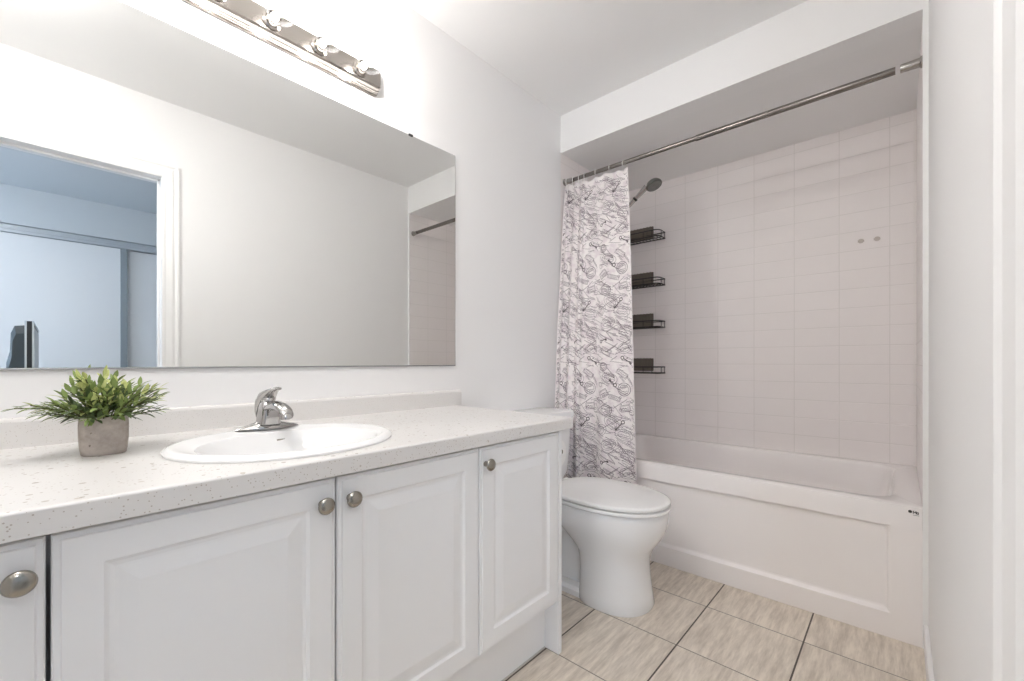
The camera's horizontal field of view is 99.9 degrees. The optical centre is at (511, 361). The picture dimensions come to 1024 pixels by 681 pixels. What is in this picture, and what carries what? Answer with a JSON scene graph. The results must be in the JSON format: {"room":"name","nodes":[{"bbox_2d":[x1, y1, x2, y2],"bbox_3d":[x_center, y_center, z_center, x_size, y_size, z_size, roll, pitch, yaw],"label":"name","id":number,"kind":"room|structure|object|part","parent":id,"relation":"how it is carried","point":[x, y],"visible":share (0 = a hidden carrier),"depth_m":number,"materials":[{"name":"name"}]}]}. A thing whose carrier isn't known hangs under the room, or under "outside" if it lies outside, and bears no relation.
{"room":"bathroom","nodes":[
{"label":"bathroom","id":0,"kind":"room"},
{"bbox_2d":[0,0,598,417],"bbox_3d":[-0.317,-0.220,1.924,0.120,2.410,3.472,0,0,42],"label":"wall","id":1,"kind":"structure","parent":0,"point":[504,142],"depth_m":1.93,"materials":[{"name":"paint"}]},
{"bbox_2d":[0,0,455,369],"bbox_3d":[-0.760,-0.447,1.335,0.008,0.930,1.523,0,0,42],"label":"wall mirror","id":2,"kind":"object","parent":1,"relation":"attached to","point":[170,198],"visible":1,"depth_m":1.19,"materials":[{"name":"grey mirror"}]},
{"bbox_2d":[0,390,461,449],"bbox_3d":[-0.788,0.157,1.295,0.019,0.066,1.665,0,0,42],"label":"backsplash","id":3,"kind":"structure","parent":1,"relation":"attached to","point":[16,432],"depth_m":1.22,"materials":[{"name":"stone"}]},
{"bbox_2d":[182,0,380,96],"bbox_3d":[-0.699,-1.041,1.294,0.155,0.100,0.735,0,0,42],"label":"vanity light","id":4,"kind":"object","parent":1,"relation":"attached to","point":[269,26],"visible":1,"depth_m":1.37,"materials":[{"name":"silver metal"}]},
{"bbox_2d":[262,9,281,30],"bbox_3d":[-0.724,-1.041,1.307,0.026,0.054,0.054,0,0,42],"label":"bulb","id":5,"kind":"object","parent":4,"relation":"attached to","point":[271,21],"depth_m":1.30,"materials":[{"name":"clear glass"}]},
{"bbox_2d":[311,36,328,55],"bbox_3d":[-0.627,-1.041,1.415,0.026,0.054,0.054,0,0,42],"label":"bulb","id":6,"kind":"object","parent":4,"relation":"attached to","point":[319,47],"depth_m":1.41,"materials":[{"name":"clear glass"}]},
{"bbox_2d":[353,59,368,76],"bbox_3d":[-0.530,-1.041,1.522,0.026,0.054,0.054,0,0,42],"label":"bulb","id":7,"kind":"object","parent":4,"relation":"attached to","point":[360,68],"depth_m":1.51,"materials":[{"name":"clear glass"}]},
{"bbox_2d":[629,178,661,207],"bbox_3d":[0.703,-0.507,2.639,0.434,1.128,0.094,0,0,42],"label":"handheld shower","id":8,"kind":"object","parent":1,"relation":"attached to","point":[653,184],"visible":0.42,"depth_m":2.54,"materials":[{"name":"silver metal"}]},
{"bbox_3d":[0.727,-0.966,2.617,0.213,0.170,0.036,0,0,42],"label":"handle","id":9,"kind":"part","parent":8,"relation":"part of","materials":[{"name":"silver metal"}]},
{"bbox_2d":[563,55,922,185],"bbox_3d":[0.874,-1.051,2.018,1.520,0.040,0.040,0,0,42],"label":"curtain rod","id":10,"kind":"object","parent":1,"relation":"attached to","point":[917,63],"visible":0.98,"depth_m":1.80,"materials":[{"name":"silver metal"}]},
{"bbox_3d":[0.415,-1.036,2.432,0.003,0.067,0.035,0,0,42],"label":"curtain ring","id":11,"kind":"object","parent":10,"relation":"hanging from","visible":0},
{"bbox_2d":[555,166,636,483],"bbox_3d":[0.463,-0.154,2.317,0.499,1.739,0.161,0,0,42],"label":"shower curtain","id":12,"kind":"object","parent":11,"relation":"hanging from","point":[595,362],"visible":0.88,"depth_m":2.31,"materials":[{"name":"fabric"}]},
{"bbox_2d":[401,0,807,115],"bbox_3d":[-0.051,-1.475,1.072,1.655,0.100,2.563,0,0,42],"label":"ceiling","id":13,"kind":"structure","parent":0,"point":[568,55],"depth_m":1.87,"materials":[{"name":"paint"}]},
{"bbox_2d":[505,560,925,680],"bbox_3d":[0.253,1.035,1.410,1.655,0.100,3.472,0,0,42],"label":"floor","id":14,"kind":"structure","parent":0,"point":[697,628],"depth_m":1.50,"materials":[{"name":"tile"}]},
{"bbox_2d":[0,430,561,680],"bbox_3d":[-0.579,0.607,1.061,0.640,0.757,1.595,0,0,42],"label":"vanity cabinet","id":15,"kind":"object","parent":14,"relation":"on","point":[445,567],"visible":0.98,"depth_m":0.85,"materials":[{"name":"white wood"}]},
{"bbox_3d":[-0.629,0.281,0.549,0.028,0.033,0.033,0,0,42],"label":"knob","id":16,"kind":"part","parent":15,"relation":"part of","materials":[{"name":"silver metal"}]},
{"bbox_3d":[-0.751,0.519,0.449,0.018,0.570,0.360,0,0,42],"label":"door","id":17,"kind":"part","parent":15,"relation":"part of","materials":[{"name":"white wood"}]},
{"bbox_3d":[-0.495,0.519,0.732,0.018,0.570,0.394,0,0,42],"label":"door","id":18,"kind":"part","parent":15,"relation":"part of","materials":[{"name":"white wood"}]},
{"bbox_2d":[0,390,572,543],"bbox_3d":[-0.561,0.176,1.091,0.630,0.104,1.665,0,0,42],"label":"countertop","id":19,"kind":"structure","parent":15,"relation":"on","point":[47,487],"depth_m":0.88,"materials":[{"name":"stone"}]},
{"bbox_2d":[1,365,169,456],"bbox_3d":[-0.851,0.098,0.902,0.233,0.184,0.228,0,0,-3],"label":"potted plant","id":20,"kind":"object","parent":19,"relation":"on","point":[101,432],"visible":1,"depth_m":0.87,"materials":[{"name":"green plant"}]},
{"bbox_3d":[-0.847,0.151,0.894,0.068,0.077,0.077,0,0,42],"label":"pot","id":21,"kind":"part","parent":20,"relation":"part of","materials":[{"name":"concrete"}]},
{"bbox_2d":[235,387,297,430],"bbox_3d":[-0.610,0.121,1.142,0.172,0.113,0.142,0,0,17],"label":"faucet","id":22,"kind":"object","parent":19,"relation":"on","point":[269,412],"visible":1,"depth_m":1.13,"materials":[{"name":"silver metal"}]},
{"bbox_3d":[-0.639,0.114,1.141,0.114,0.099,0.050,0,0,42],"label":"lever","id":23,"kind":"part","parent":22,"relation":"part of","materials":[{"name":"silver metal"}]},
{"bbox_3d":[-0.602,0.120,1.108,0.144,0.040,0.038,0,0,42],"label":"spout","id":24,"kind":"part","parent":22,"relation":"part of","materials":[{"name":"silver metal"}]},
{"bbox_2d":[161,423,391,463],"bbox_3d":[-0.529,0.242,1.029,0.428,0.128,0.482,0,0,42],"label":"sink","id":25,"kind":"object","parent":19,"relation":"in","point":[300,440],"visible":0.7,"depth_m":1.06,"materials":[{"name":"white ceramic"}]},
{"bbox_3d":[-0.365,0.281,0.842,0.028,0.033,0.033,0,0,42],"label":"knob","id":26,"kind":"part","parent":15,"relation":"part of","materials":[{"name":"silver metal"}]},
{"bbox_3d":[-0.326,0.281,0.884,0.028,0.033,0.033,0,0,42],"label":"knob","id":27,"kind":"part","parent":15,"relation":"part of","materials":[{"name":"silver metal"}]},
{"bbox_3d":[-0.228,0.519,1.029,0.018,0.570,0.396,0,0,42],"label":"door","id":28,"kind":"part","parent":15,"relation":"part of","materials":[{"name":"white wood"}]},
{"bbox_3d":[-0.062,0.281,1.177,0.028,0.033,0.033,0,0,42],"label":"knob","id":29,"kind":"part","parent":15,"relation":"part of","materials":[{"name":"silver metal"}]},
{"bbox_3d":[0.029,0.519,1.313,0.018,0.570,0.363,0,0,42],"label":"door","id":30,"kind":"part","parent":15,"relation":"part of","materials":[{"name":"white wood"}]},
{"bbox_3d":[-0.063,0.607,1.657,0.608,0.757,0.018,0,0,42],"label":"panel","id":31,"kind":"part","parent":15,"relation":"part of","materials":[{"name":"white wood"}]},
{"bbox_2d":[515,407,671,617],"bbox_3d":[0.306,0.615,1.922,0.791,0.740,0.454,0,0,42],"label":"toilet","id":32,"kind":"object","parent":14,"relation":"on","point":[611,529],"visible":0.6,"depth_m":1.69,"materials":[{"name":"white ceramic"}]},
{"bbox_3d":[0.096,0.264,2.112,0.225,0.038,0.454,0,0,42],"label":"tank lid","id":33,"kind":"part","parent":32,"relation":"part of","materials":[{"name":"white ceramic"}]},
{"bbox_3d":[0.095,0.438,2.113,0.202,0.309,0.430,0,0,42],"label":"tank","id":34,"kind":"part","parent":32,"relation":"part of","materials":[{"name":"white ceramic"}]},
{"bbox_3d":[0.398,0.787,1.839,0.525,0.395,0.364,0,0,42],"label":"bowl","id":35,"kind":"part","parent":32,"relation":"part of","materials":[{"name":"white ceramic"}]},
{"bbox_3d":[0.411,0.557,1.828,0.506,0.020,0.374,0,0,42],"label":"lid","id":36,"kind":"part","parent":32,"relation":"part of","materials":[{"name":"white plastic"}]},
{"bbox_3d":[0.413,0.578,1.826,0.503,0.014,0.376,0,0,42],"label":"seat","id":37,"kind":"part","parent":32,"relation":"part of","materials":[{"name":"white plastic"}]},
{"bbox_2d":[635,433,922,647],"bbox_3d":[1.111,0.744,2.280,1.518,0.482,0.788,0,0,42],"label":"bathtub","id":38,"kind":"object","parent":14,"relation":"on","point":[836,538],"visible":0.77,"depth_m":1.79,"materials":[{"name":"white plastic"}]},
{"bbox_2d":[561,0,928,158],"bbox_3d":[0.885,-1.368,2.020,1.535,0.314,0.100,0,0,42],"label":"wall header","id":39,"kind":"structure","parent":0,"point":[812,33],"depth_m":1.87,"materials":[{"name":"paint"}]},
{"bbox_2d":[571,26,921,190],"bbox_3d":[1.150,-1.261,2.313,1.535,0.100,0.689,0,0,42],"label":"ceiling","id":40,"kind":"structure","parent":0,"point":[897,94],"depth_m":2.13,"materials":[{"name":"paint"}]},
{"bbox_2d":[629,109,916,466],"bbox_3d":[1.421,-0.163,2.614,1.535,2.296,0.120,0,0,42],"label":"wall","id":41,"kind":"structure","parent":0,"point":[783,330],"depth_m":2.41,"materials":[{"name":"tile"}]},
{"bbox_2d":[630,226,664,245],"bbox_3d":[0.884,-0.875,2.942,0.294,0.104,0.112,0,0,42],"label":"shower shelf","id":42,"kind":"object","parent":41,"relation":"attached to","point":[644,234],"visible":0.76,"depth_m":2.96,"materials":[{"name":"black metal"}]},
{"bbox_3d":[0.893,-0.883,3.003,0.193,0.088,0.007,0,0,42],"label":"mounting plate","id":43,"kind":"part","parent":42,"relation":"part of","materials":[{"name":"grey metal"}]},
{"bbox_3d":[0.884,-0.827,2.942,0.294,0.008,0.112,0,0,42],"label":"shelf","id":44,"kind":"part","parent":42,"relation":"part of","materials":[{"name":"black metal"}]},
{"bbox_3d":[0.884,-0.849,2.942,0.293,0.044,0.111,0,0,42],"label":"guard rail","id":45,"kind":"part","parent":42,"relation":"part of","materials":[{"name":"black metal"}]},
{"bbox_2d":[631,272,664,288],"bbox_3d":[0.884,-0.563,2.942,0.294,0.104,0.112,0,0,42],"label":"shower shelf","id":46,"kind":"object","parent":41,"relation":"attached to","point":[640,280],"visible":0.69,"depth_m":2.96,"materials":[{"name":"black metal"}]},
{"bbox_3d":[0.893,-0.571,3.003,0.193,0.088,0.007,0,0,42],"label":"mounting plate","id":47,"kind":"part","parent":46,"relation":"part of","materials":[{"name":"brown metal"}]},
{"bbox_3d":[0.884,-0.537,2.942,0.293,0.044,0.111,0,0,42],"label":"guard rail","id":48,"kind":"part","parent":46,"relation":"part of","materials":[{"name":"black metal"}]},
{"bbox_3d":[0.884,-0.515,2.942,0.294,0.008,0.112,0,0,42],"label":"shelf","id":49,"kind":"part","parent":46,"relation":"part of","materials":[{"name":"black metal"}]},
{"bbox_2d":[632,313,664,329],"bbox_3d":[0.884,-0.279,2.942,0.294,0.104,0.112,0,0,42],"label":"shower shelf","id":50,"kind":"object","parent":41,"relation":"attached to","point":[642,321],"visible":0.73,"depth_m":2.96,"materials":[{"name":"black metal"}]},
{"bbox_3d":[0.893,-0.287,3.003,0.193,0.088,0.007,0,0,42],"label":"mounting plate","id":51,"kind":"part","parent":50,"relation":"part of","materials":[{"name":"brown metal"}]},
{"bbox_3d":[0.884,-0.231,2.942,0.294,0.008,0.112,0,0,42],"label":"shelf","id":52,"kind":"part","parent":50,"relation":"part of","materials":[{"name":"black metal"}]},
{"bbox_3d":[0.884,-0.253,2.942,0.293,0.044,0.111,0,0,42],"label":"guard rail","id":53,"kind":"part","parent":50,"relation":"part of","materials":[{"name":"black metal"}]},
{"bbox_2d":[633,358,664,373],"bbox_3d":[0.884,0.027,2.942,0.294,0.104,0.112,0,0,42],"label":"shower shelf","id":54,"kind":"object","parent":41,"relation":"attached to","point":[640,364],"visible":0.8,"depth_m":2.96,"materials":[{"name":"black metal"}]},
{"bbox_3d":[0.893,0.019,3.003,0.193,0.088,0.007,0,0,42],"label":"mounting plate","id":55,"kind":"part","parent":54,"relation":"part of","materials":[{"name":"brown metal"}]},
{"bbox_3d":[0.884,0.075,2.942,0.294,0.008,0.112,0,0,42],"label":"shelf","id":56,"kind":"part","parent":54,"relation":"part of","materials":[{"name":"black metal"}]},
{"bbox_3d":[0.884,0.053,2.942,0.293,0.044,0.111,0,0,42],"label":"guard rail","id":57,"kind":"part","parent":54,"relation":"part of","materials":[{"name":"black metal"}]},
{"bbox_2d":[914,109,914,466],"bbox_3d":[1.933,-0.354,2.068,0.004,1.714,0.003,0,0,42],"label":"trim","id":58,"kind":"structure","parent":41,"relation":"attached to","point":[914,109],"depth_m":2.07,"materials":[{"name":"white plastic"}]},
{"bbox_2d":[923,7,928,648],"bbox_3d":[1.417,-0.113,1.476,0.015,2.196,0.004,0,0,42],"label":"trim","id":59,"kind":"structure","parent":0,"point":[925,10],"depth_m":1.47,"materials":[{"name":"white paint"}]},
{"bbox_2d":[917,0,991,680],"bbox_3d":[0.461,-0.220,0.326,0.134,2.410,4.802,0,0,42],"label":"wall","id":60,"kind":"structure","parent":0,"point":[960,31],"depth_m":0.71,"materials":[{"name":"paint"}]},
{"bbox_2d":[924,625,933,680],"bbox_3d":[0.915,0.943,0.916,0.012,0.085,1.496,0,0,42],"label":"baseboard","id":61,"kind":"structure","parent":60,"relation":"attached to","point":[927,645],"depth_m":1.33,"materials":[{"name":"white paint"}]},
{"bbox_2d":[992,0,1023,680],"bbox_3d":[0.151,-0.048,-0.028,0.149,2.065,0.912,0,0,42],"label":"door","id":62,"kind":"structure","parent":60,"relation":"in","point":[1007,15],"depth_m":0.33,"materials":[{"name":"white paint"}]},
{"bbox_3d":[0.110,0.323,1.564,0.152,0.028,0.074,0,0,42],"label":"toilet paper holder","id":63,"kind":"object","parent":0,"visible":0},
{"bbox_2d":[562,441,565,464],"bbox_3d":[0.129,0.332,1.584,0.101,0.105,0.105,0,0,42],"label":"toilet paper roll","id":64,"kind":"object","parent":63,"relation":"on","point":[563,443],"visible":0.06,"depth_m":1.58,"materials":[{"name":"white paper"}]}
]}

